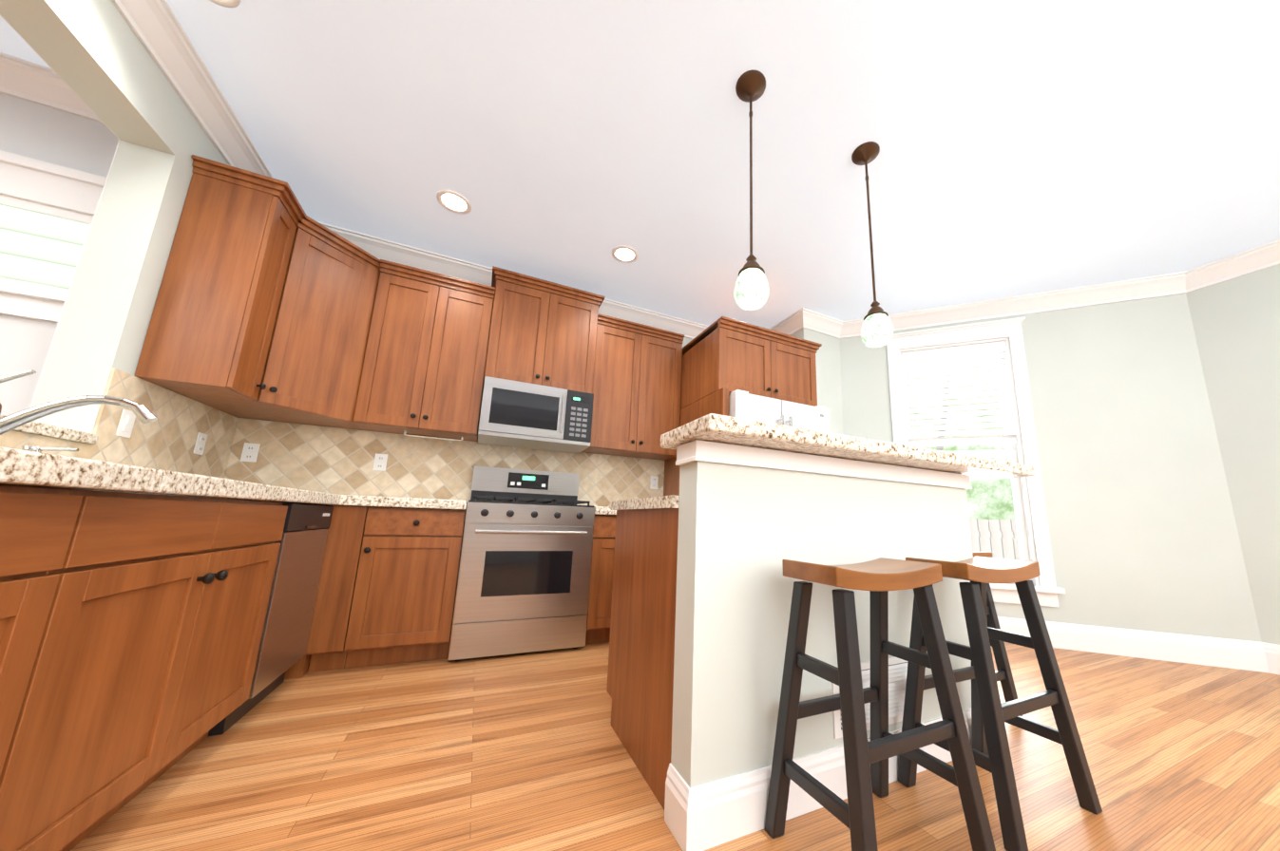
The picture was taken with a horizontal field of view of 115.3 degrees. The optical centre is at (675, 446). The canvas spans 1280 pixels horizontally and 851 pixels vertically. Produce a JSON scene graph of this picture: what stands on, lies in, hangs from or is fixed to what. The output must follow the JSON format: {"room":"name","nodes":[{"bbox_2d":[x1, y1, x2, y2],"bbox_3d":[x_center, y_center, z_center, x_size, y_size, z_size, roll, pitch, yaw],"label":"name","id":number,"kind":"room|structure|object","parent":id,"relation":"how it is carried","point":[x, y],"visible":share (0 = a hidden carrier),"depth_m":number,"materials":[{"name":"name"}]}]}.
{"room":"kitchen","nodes":[
{"label":"kitchen","id":0,"kind":"room"},
{"bbox_2d":[0,92,118,416],"bbox_3d":[-4.806,-0.554,0.896,4.840,2.780,0.150,7,-12,-25],"label":"wall","id":1,"kind":"structure","parent":0,"point":[40,132],"depth_m":1.85,"materials":[{"name":"paint"}]},
{"bbox_2d":[0,52,102,122],"bbox_3d":[-4.591,-1.861,1.083,4.566,0.128,0.100,7,-12,-25],"label":"crown molding","id":2,"kind":"structure","parent":1,"relation":"attached to","point":[23,79],"depth_m":1.83,"materials":[{"name":"white"}]},
{"bbox_2d":[0,150,106,323],"bbox_3d":[-2.815,-0.920,1.818,0.774,0.726,0.050,7,-12,-25],"label":"window blind","id":3,"kind":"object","parent":1,"relation":"in","point":[47,211],"depth_m":1.81,"materials":[{"name":"white"}]},
{"bbox_2d":[0,14,119,407],"bbox_3d":[-1.443,-0.708,-0.513,0.004,2.780,5.320,7,-12,-25],"label":"wall","id":4,"kind":"structure","parent":0,"point":[85,238],"depth_m":1.62,"materials":[{"name":"paint"}]},
{"bbox_2d":[0,0,228,433],"bbox_3d":[-1.544,-0.636,-0.107,0.170,2.780,6.150,7,-12,-25],"label":"wall","id":5,"kind":"structure","parent":0,"point":[96,57],"depth_m":1.68,"materials":[{"name":"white paint"}]},
{"bbox_2d":[0,414,98,444],"bbox_3d":[-2.085,-0.147,0.911,0.230,0.040,1.472,7,-12,-25],"label":"pass-through ledge","id":6,"kind":"object","parent":5,"relation":"on","point":[48,430],"visible":0.5,"depth_m":1.46,"materials":[{"name":"stone"}]},
{"bbox_2d":[0,367,239,478],"bbox_3d":[-1.970,-0.214,0.907,0.009,0.462,3.549,7,-12,-25],"label":"tile backsplash","id":7,"kind":"structure","parent":5,"relation":"attached to","point":[168,443],"depth_m":1.91,"materials":[{"name":"beige tile"}]},
{"bbox_2d":[115,408,135,438],"bbox_3d":[-2.362,-0.095,1.743,0.012,0.116,0.072,7,-12,-25],"label":"light switch","id":8,"kind":"object","parent":7,"relation":"attached to","point":[125,424],"visible":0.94,"depth_m":1.73,"materials":[{"name":"white plastic"}]},
{"bbox_2d":[193,432,207,455],"bbox_3d":[-2.591,-0.011,2.208,0.008,0.116,0.072,7,-12,-25],"label":"electrical outlet","id":9,"kind":"object","parent":7,"relation":"attached to","point":[200,442],"visible":1,"depth_m":2.20,"materials":[{"name":"white plastic"}]},
{"bbox_2d":[133,154,308,409],"bbox_3d":[-2.248,-0.806,2.075,0.362,1.104,0.304,7,-12,-25],"label":"upper cabinet","id":10,"kind":"object","parent":5,"relation":"attached to","point":[274,302],"depth_m":1.96,"materials":[{"name":"brown wood"}]},
{"bbox_2d":[243,337,692,460],"bbox_3d":[-1.054,0.029,3.397,4.150,2.780,0.150,7,-12,-25],"label":"wall","id":11,"kind":"structure","parent":0,"point":[685,341],"depth_m":4.04,"materials":[{"name":"green paint"}]},
{"bbox_2d":[190,217,396,429],"bbox_3d":[-2.249,-0.731,2.475,0.713,1.104,0.673,7,-12,-25],"label":"upper cabinet","id":12,"kind":"object","parent":11,"relation":"attached to","point":[325,372],"depth_m":2.45,"materials":[{"name":"brown wood"}]},
{"bbox_2d":[354,263,495,441],"bbox_3d":[-1.750,-0.636,2.906,0.700,1.104,0.312,7,-12,-25],"label":"upper cabinet","id":13,"kind":"object","parent":11,"relation":"attached to","point":[431,362],"depth_m":2.78,"materials":[{"name":"brown wood"}]},
{"bbox_2d":[403,429,463,441],"bbox_3d":[-1.663,-0.070,2.789,0.352,0.042,0.020,7,-12,-25],"label":"towel rail","id":14,"kind":"object","parent":13,"relation":"attached to","point":[432,437],"visible":1,"depth_m":2.78,"materials":[{"name":"silver metal"}]},
{"bbox_2d":[228,418,664,507],"bbox_3d":[-1.414,0.210,3.099,2.888,0.462,0.009,7,-12,-25],"label":"tile backsplash","id":15,"kind":"structure","parent":11,"relation":"attached to","point":[336,461],"depth_m":2.85,"materials":[{"name":"beige tile"}]},
{"bbox_2d":[240,442,260,462],"bbox_3d":[-2.647,0.041,2.515,0.072,0.116,0.008,7,-12,-25],"label":"outlet","id":16,"kind":"object","parent":15,"relation":"attached to","point":[250,452],"visible":1,"depth_m":2.51,"materials":[{"name":"white plastic"}]},
{"bbox_2d":[372,453,387,471],"bbox_3d":[-2.043,0.112,2.798,0.072,0.116,0.008,7,-12,-25],"label":"electrical outlet","id":17,"kind":"object","parent":15,"relation":"attached to","point":[380,462],"visible":1,"depth_m":2.80,"materials":[{"name":"white plastic"}]},
{"bbox_2d":[649,476,658,489],"bbox_3d":[-0.195,0.332,3.664,0.072,0.116,0.008,7,-12,-25],"label":"electrical outlet","id":18,"kind":"object","parent":15,"relation":"attached to","point":[654,482],"visible":1,"depth_m":3.66,"materials":[{"name":"white plastic"}]},
{"bbox_2d":[483,266,605,393],"bbox_3d":[-1.059,-0.830,3.236,0.845,0.846,0.385,7,-12,-25],"label":"upper cabinet","id":19,"kind":"object","parent":11,"relation":"attached to","point":[543,333],"visible":0.88,"depth_m":3.09,"materials":[{"name":"brown wood"}]},
{"bbox_2d":[477,376,593,453],"bbox_3d":[-1.059,-0.214,3.081,0.764,0.411,0.454,7,-12,-25],"label":"over-the-range microwave","id":20,"kind":"object","parent":19,"relation":"attached to","point":[521,414],"visible":1,"depth_m":2.91,"materials":[{"name":"silver metal"}]},
{"bbox_2d":[581,313,684,460],"bbox_3d":[-0.369,-0.476,3.532,0.787,1.104,0.350,7,-12,-25],"label":"upper cabinet","id":21,"kind":"object","parent":11,"relation":"attached to","point":[637,383],"visible":0.83,"depth_m":3.40,"materials":[{"name":"brown wood"}]},
{"bbox_2d":[680,316,821,409],"bbox_3d":[0.585,-0.579,3.664,1.013,0.575,0.975,7,-12,-25],"label":"upper cabinet","id":22,"kind":"object","parent":11,"relation":"attached to","point":[731,354],"visible":0.83,"depth_m":3.25,"materials":[{"name":"brown wood"}]},
{"bbox_2d":[0,0,1279,328],"bbox_3d":[-0.845,-1.969,0.376,11.233,0.060,6.300,7,-12,-25],"label":"ceiling","id":23,"kind":"structure","parent":0,"point":[1030,146],"depth_m":2.06,"materials":[{"name":"paint"}]},
{"bbox_2d":[209,0,240,7],"bbox_3d":[-1.762,-1.754,1.506,0.196,0.007,0.196,7,-12,-25],"label":"recessed light","id":24,"kind":"object","parent":23,"relation":"in","point":[230,3],"visible":1,"depth_m":1.58,"materials":[{"name":"white"}]},
{"bbox_2d":[436,190,471,214],"bbox_3d":[-1.407,-1.546,2.569,0.196,0.007,0.196,7,-12,-25],"label":"recessed light","id":25,"kind":"object","parent":23,"relation":"in","point":[453,201],"visible":1,"depth_m":2.56,"materials":[{"name":"white"}]},
{"bbox_2d":[611,246,638,263],"bbox_3d":[-0.379,-1.429,3.022,0.196,0.007,0.196,7,-12,-25],"label":"recessed light","id":26,"kind":"object","parent":23,"relation":"in","point":[625,254],"visible":1,"depth_m":3.02,"materials":[{"name":"white glass"}]},
{"bbox_2d":[734,69,768,310],"bbox_3d":[0.323,-1.102,1.734,0.139,1.076,0.139,7,-12,-25],"label":"pendant light","id":27,"kind":"object","parent":23,"relation":"hanging from","point":[752,290],"visible":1,"depth_m":1.70,"materials":[{"name":"white glass"}]},
{"bbox_2d":[851,141,893,347],"bbox_3d":[0.988,-1.023,2.046,0.139,1.076,0.139,7,-12,-25],"label":"pendant light","id":28,"kind":"object","parent":23,"relation":"hanging from","point":[877,331],"visible":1,"depth_m":1.99,"materials":[{"name":"white glass"}]},
{"bbox_2d":[70,642,1279,850],"bbox_3d":[-0.934,0.822,-0.141,11.233,0.060,6.300,7,-12,-25],"label":"floor","id":29,"kind":"structure","parent":0,"point":[515,753],"depth_m":1.35,"materials":[{"name":"brown wood"}]},
{"bbox_2d":[0,484,287,850],"bbox_3d":[-1.403,0.442,0.404,0.740,0.857,2.361,7,-12,-25],"label":"base cabinet","id":30,"kind":"object","parent":29,"relation":"on","point":[131,626],"visible":1,"depth_m":0.92,"materials":[{"name":"brown wood"}]},
{"bbox_2d":[0,446,345,505],"bbox_3d":[-1.645,0.081,1.015,0.744,0.055,3.548,7,-12,-25],"label":"countertop","id":31,"kind":"structure","parent":30,"relation":"on","point":[20,468],"depth_m":0.86,"materials":[{"name":"beige stone"}]},
{"bbox_2d":[0,369,157,452],"bbox_3d":[-1.696,-0.054,1.164,0.334,0.259,0.205,7,-12,-25],"label":"kitchen faucet","id":32,"kind":"object","parent":31,"relation":"on","point":[143,414],"visible":0.85,"depth_m":1.10,"materials":[{"name":"silver metal"}]},
{"bbox_2d":[208,503,333,736],"bbox_3d":[-1.998,0.667,1.718,0.612,0.855,0.549,7,-12,-25],"label":"dishwasher","id":33,"kind":"object","parent":29,"relation":"on","point":[283,645],"visible":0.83,"depth_m":1.77,"materials":[{"name":"silver metal"}]},
{"bbox_2d":[284,504,332,679],"bbox_3d":[-2.314,0.751,2.229,0.705,0.857,0.607,7,-12,-25],"label":"base cabinet","id":34,"kind":"object","parent":29,"relation":"on","point":[299,669],"visible":0.14,"depth_m":2.03,"materials":[{"name":"brown wood"}]},
{"bbox_2d":[305,505,466,672],"bbox_3d":[-1.694,0.819,2.490,0.638,0.857,0.660,7,-12,-25],"label":"base cabinet","id":35,"kind":"object","parent":29,"relation":"on","point":[387,590],"visible":1,"depth_m":2.23,"materials":[{"name":"brown wood"}]},
{"bbox_2d":[342,495,467,510],"bbox_3d":[-1.660,0.371,2.580,0.599,0.055,0.668,7,-12,-25],"label":"countertop","id":36,"kind":"structure","parent":35,"relation":"on","point":[348,500],"depth_m":2.29,"materials":[{"name":"beige stone"}]},
{"bbox_2d":[448,465,594,661],"bbox_3d":[-1.034,0.728,2.785,0.775,1.185,0.718,7,-12,-25],"label":"gas range","id":37,"kind":"object","parent":29,"relation":"on","point":[524,581],"visible":1,"depth_m":2.51,"materials":[{"name":"silver metal"}]},
{"bbox_2d":[585,515,616,644],"bbox_3d":[-0.350,0.978,3.120,0.785,0.857,0.660,7,-12,-25],"label":"base cabinet","id":38,"kind":"object","parent":29,"relation":"on","point":[600,602],"visible":0.08,"depth_m":2.74,"materials":[{"name":"brown wood"}]},
{"bbox_2d":[593,506,616,515],"bbox_3d":[-0.337,0.528,3.205,0.786,0.055,0.658,7,-12,-25],"label":"countertop","id":39,"kind":"structure","parent":38,"relation":"on","point":[599,510],"depth_m":2.78,"materials":[{"name":"beige stone"}]},
{"bbox_2d":[663,387,728,496],"bbox_3d":[0.121,0.535,3.230,0.053,1.797,1.007,7,-12,-25],"label":"panel","id":40,"kind":"object","parent":29,"relation":"on","point":[716,402],"visible":0.23,"depth_m":3.34,"materials":[{"name":"brown wood"}]},
{"bbox_2d":[728,389,830,432],"bbox_3d":[0.651,0.565,3.240,0.908,1.776,0.848,7,-12,-25],"label":"refrigerator","id":41,"kind":"object","parent":29,"relation":"on","point":[744,405],"visible":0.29,"depth_m":3.02,"materials":[{"name":"white metal"}]},
{"bbox_2d":[606,439,973,850],"bbox_3d":[0.491,0.644,1.777,1.399,1.077,0.823,7,-12,-25],"label":"kitchen island","id":42,"kind":"structure","parent":29,"relation":"on","point":[702,588],"depth_m":1.29,"materials":[{"name":"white paint"}]},
{"bbox_2d":[660,413,1034,480],"bbox_3d":[0.655,0.089,1.852,1.682,0.048,0.900,7,-12,-25],"label":"countertop","id":43,"kind":"structure","parent":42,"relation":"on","point":[714,428],"depth_m":1.34,"materials":[{"name":"beige stone"}]},
{"bbox_2d":[832,657,908,739],"bbox_3d":[0.692,0.851,1.388,0.404,0.209,0.011,7,-12,-25],"label":"air vent","id":44,"kind":"object","parent":42,"relation":"in","point":[897,673],"visible":0.29,"depth_m":1.41,"materials":[{"name":"white plastic"}]},
{"bbox_2d":[764,557,995,850],"bbox_3d":[0.537,0.701,1.127,0.459,0.732,0.349,7,-12,-25],"label":"stool","id":45,"kind":"object","parent":29,"relation":"on","point":[879,579],"visible":1,"depth_m":1.09,"materials":[{"name":"brown wood"}]},
{"bbox_2d":[972,552,1022,716],"bbox_3d":[1.335,0.894,2.036,0.349,0.732,0.459,7,-12,-25],"label":"stool","id":46,"kind":"object","parent":29,"relation":"on","point":[1003,675],"visible":0.06,"depth_m":1.89,"materials":[{"name":"brown wood"}]},
{"bbox_2d":[897,556,1102,850],"bbox_3d":[1.033,0.760,1.359,0.459,0.732,0.349,7,-12,-25],"label":"stool","id":47,"kind":"object","parent":29,"relation":"on","point":[991,715],"visible":0.9,"depth_m":1.28,"materials":[{"name":"brown wood"}]},
{"bbox_2d":[791,327,843,435],"bbox_3d":[1.177,0.221,4.049,0.460,2.780,0.870,7,-12,-25],"label":"wall","id":48,"kind":"structure","parent":0,"point":[829,389],"depth_m":3.84,"materials":[{"name":"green paint"}]},
{"bbox_2d":[839,293,1261,642],"bbox_3d":[2.707,0.145,3.376,2.890,2.780,0.150,-3,-11,22],"label":"wall","id":49,"kind":"structure","parent":0,"point":[1143,533],"depth_m":3.02,"materials":[{"name":"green paint"}]},
{"bbox_2d":[111,0,1279,339],"bbox_3d":[1.340,-1.617,1.384,6.073,0.128,6.000,7,-12,-25],"label":"crown molding","id":50,"kind":"structure","parent":49,"relation":"attached to","point":[161,32],"depth_m":3.01,"materials":[{"name":"white"}]},
{"bbox_2d":[886,316,1065,608],"bbox_3d":[2.437,0.091,3.462,1.073,2.320,0.213,-3,-11,22],"label":"window","id":51,"kind":"structure","parent":49,"relation":"in","point":[1030,513],"depth_m":3.34,"materials":[{"name":"white wood"}]},
{"bbox_2d":[900,341,1017,446],"bbox_3d":[2.448,-0.446,3.545,0.781,0.886,0.056,-3,-11,22],"label":"window blind","id":52,"kind":"object","parent":51,"relation":"attached to","point":[955,353],"visible":0.88,"depth_m":3.54,"materials":[{"name":"white plastic"}]},
{"bbox_2d":[997,616,1279,675],"bbox_3d":[3.133,1.143,1.555,2.110,0.180,5.580,7,-12,-25],"label":"baseboard","id":53,"kind":"structure","parent":49,"relation":"attached to","point":[1237,655],"depth_m":2.77,"materials":[{"name":"white wood"}]},
{"bbox_2d":[1185,264,1279,645],"bbox_3d":[4.628,-0.165,1.374,0.150,2.780,3.567,7,-12,-25],"label":"wall","id":54,"kind":"structure","parent":0,"point":[1236,324],"depth_m":2.75,"materials":[{"name":"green paint"}]},
{"label":"outside","id":55,"kind":"structure","parent":0,"visible":0},
{"bbox_2d":[905,353,1015,520],"bbox_3d":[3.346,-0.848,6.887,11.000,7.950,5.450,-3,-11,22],"label":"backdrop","id":56,"kind":"structure","parent":55,"point":[1002,497],"depth_m":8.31,"materials":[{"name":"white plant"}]},
{"bbox_2d":[936,369,951,451],"bbox_3d":[3.293,0.745,5.464,1.069,4.005,1.183,7,-12,-25],"label":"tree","id":57,"kind":"object","parent":56,"relation":"on","point":[940,448],"depth_m":5.45,"materials":[{"name":"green plant"}]},
{"bbox_2d":[969,518,1020,560],"bbox_3d":[3.737,1.986,6.216,8.000,1.860,0.130,-3,-11,22],"label":"fence","id":58,"kind":"object","parent":56,"relation":"on","point":[980,532],"depth_m":5.95,"materials":[{"name":"white wood"}]}
]}

